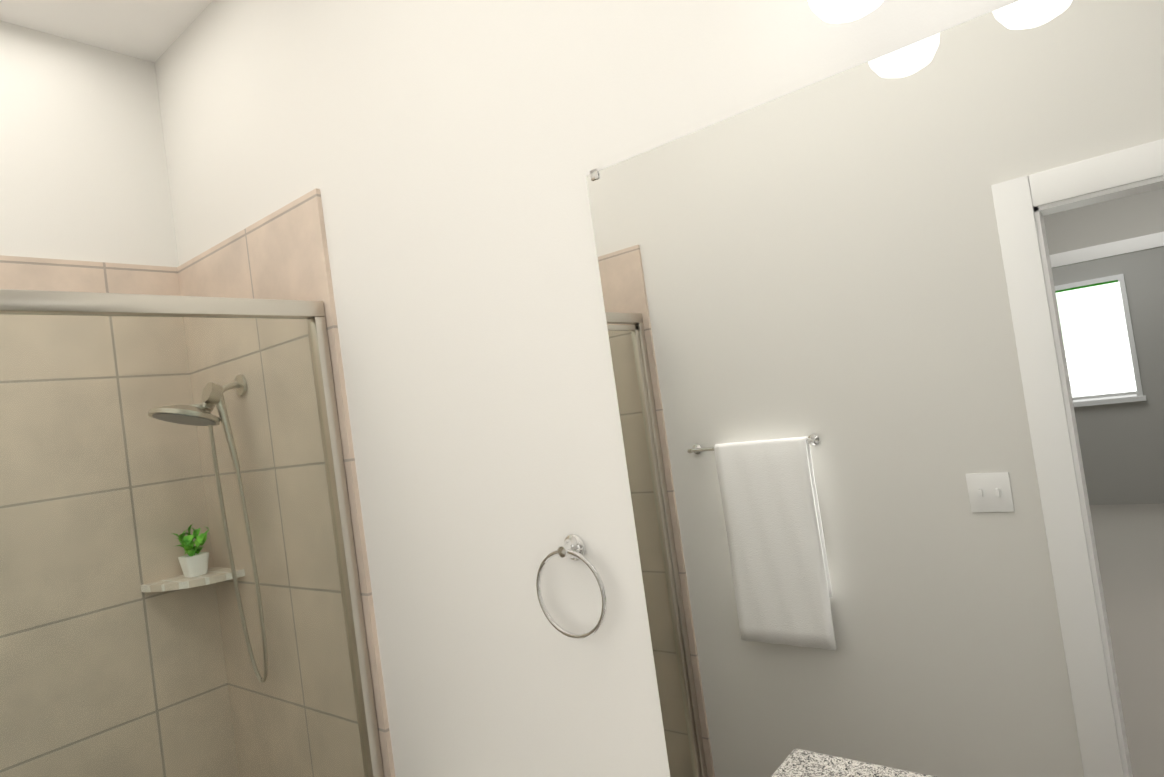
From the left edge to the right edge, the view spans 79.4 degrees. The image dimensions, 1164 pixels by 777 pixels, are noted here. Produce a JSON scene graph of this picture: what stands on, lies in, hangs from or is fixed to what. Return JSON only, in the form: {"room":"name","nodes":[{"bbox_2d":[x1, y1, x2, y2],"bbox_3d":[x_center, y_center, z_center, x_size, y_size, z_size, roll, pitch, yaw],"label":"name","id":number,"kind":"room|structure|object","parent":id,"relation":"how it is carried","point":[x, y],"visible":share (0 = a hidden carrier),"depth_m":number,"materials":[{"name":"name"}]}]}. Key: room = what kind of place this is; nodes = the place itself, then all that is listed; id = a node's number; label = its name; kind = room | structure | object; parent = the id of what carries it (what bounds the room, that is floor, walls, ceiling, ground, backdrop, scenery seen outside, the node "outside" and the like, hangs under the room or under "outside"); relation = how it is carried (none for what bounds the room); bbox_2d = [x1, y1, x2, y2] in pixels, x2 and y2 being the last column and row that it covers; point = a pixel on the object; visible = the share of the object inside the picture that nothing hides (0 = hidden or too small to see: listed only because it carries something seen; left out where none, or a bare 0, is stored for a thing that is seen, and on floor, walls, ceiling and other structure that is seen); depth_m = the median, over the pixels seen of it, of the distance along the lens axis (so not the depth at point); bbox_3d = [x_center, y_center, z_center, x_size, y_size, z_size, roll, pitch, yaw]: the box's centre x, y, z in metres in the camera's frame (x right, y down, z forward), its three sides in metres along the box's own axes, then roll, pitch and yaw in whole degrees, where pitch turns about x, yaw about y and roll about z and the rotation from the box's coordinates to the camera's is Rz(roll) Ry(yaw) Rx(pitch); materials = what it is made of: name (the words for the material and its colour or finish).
{"room":"bathroom","nodes":[
{"label":"bathroom","id":0,"kind":"room"},
{"bbox_2d":[0,20,178,266],"bbox_3d":[-1.736,0.490,1.692,0.120,3.050,1.570,-9,-2,39],"label":"wall","id":1,"kind":"structure","parent":0,"point":[83,170],"depth_m":2.11,"materials":[{"name":"white paint"}]},
{"bbox_2d":[0,255,238,776],"bbox_3d":[-1.603,0.805,1.688,0.012,2.330,1.449,-9,-2,39],"label":"shower wall tile","id":2,"kind":"structure","parent":1,"relation":"attached to","point":[28,273],"depth_m":2.02,"materials":[{"name":"beige tile"}]},
{"bbox_2d":[141,567,244,591],"bbox_3d":[-1.164,0.575,2.098,0.210,0.020,0.210,-9,-2,39],"label":"corner shelf","id":3,"kind":"object","parent":1,"relation":"attached to","point":[174,583],"depth_m":2.06,"materials":[{"name":"stone"}]},
{"bbox_2d":[173,524,208,577],"bbox_3d":[-1.178,0.488,2.134,0.111,0.155,0.102,-9,-2,39],"label":"potted plant","id":4,"kind":"object","parent":3,"relation":"on","point":[194,555],"depth_m":2.11,"materials":[{"name":"white"}]},
{"bbox_2d":[0,0,212,62],"bbox_3d":[-0.500,-1.304,0.640,3.790,0.100,1.690,-9,-2,39],"label":"ceiling","id":5,"kind":"structure","parent":0,"point":[151,30],"depth_m":2.07,"materials":[{"name":"white paint"}]},
{"bbox_2d":[155,0,1018,776],"bbox_3d":[0.204,0.207,1.206,3.790,3.050,0.120,-9,-2,39],"label":"wall","id":6,"kind":"structure","parent":0,"point":[445,156],"depth_m":1.43,"materials":[{"name":"white paint"}]},
{"bbox_2d":[177,188,394,776],"bbox_3d":[-0.826,0.706,1.982,0.843,2.330,0.012,-9,-2,39],"label":"shower wall tile","id":7,"kind":"structure","parent":6,"relation":"attached to","point":[281,253],"depth_m":1.95,"materials":[{"name":"beige tile"}]},
{"bbox_2d":[148,374,267,682],"bbox_3d":[-1.024,0.406,1.948,0.176,0.887,0.246,-9,-2,39],"label":"shower head","id":8,"kind":"object","parent":7,"relation":"attached to","point":[217,391],"depth_m":1.96},
{"bbox_2d":[536,534,606,638],"bbox_3d":[-0.015,0.364,1.288,0.164,0.184,0.042,-9,-2,39],"label":"towel ring","id":9,"kind":"object","parent":6,"relation":"attached to","point":[573,547],"visible":0.96,"depth_m":1.29,"materials":[{"name":"silver metal"}]},
{"bbox_2d":[808,0,883,22],"bbox_3d":[0.439,-0.642,0.753,0.544,0.362,0.185,-9,-2,39],"label":"sconce","id":10,"kind":"object","parent":6,"relation":"attached to","point":[835,11],"visible":1,"depth_m":0.82,"materials":[{"name":"white glass"}]},
{"bbox_2d":[586,0,1163,776],"bbox_3d":[0.794,0.031,0.640,1.849,1.050,0.005,-9,-2,39],"label":"mirror","id":11,"kind":"object","parent":6,"relation":"attached to","point":[886,338],"visible":1,"depth_m":0.92,"materials":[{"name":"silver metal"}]},
{"bbox_2d":[590,168,598,180],"bbox_3d":[0.021,-0.372,1.217,0.016,0.018,0.003,-9,-2,39],"label":"mirror clip","id":12,"kind":"object","parent":11,"relation":"attached to","point":[594,175],"visible":1,"depth_m":1.22,"materials":[{"name":"silver metal"}]},
{"bbox_3d":[-0.068,1.815,0.546,3.790,0.100,1.690,-9,-2,39],"label":"floor","id":13,"kind":"structure","parent":0,"visible":0},
{"bbox_3d":[-0.827,1.840,1.153,0.115,0.095,1.426,-9,-2,39],"label":"curb","id":14,"kind":"object","parent":13,"relation":"on","visible":0},
{"bbox_3d":[-0.833,1.787,1.153,0.120,0.012,1.426,-9,-2,39],"label":"cap","id":15,"kind":"object","parent":14,"relation":"on","visible":0},
{"bbox_2d":[0,289,383,776],"bbox_3d":[-0.969,0.804,1.183,0.137,1.972,1.422,-9,-2,39],"label":"shower door","id":16,"kind":"structure","parent":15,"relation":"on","point":[30,302],"depth_m":1.61,"materials":[{"name":"clear glass"}]}
]}

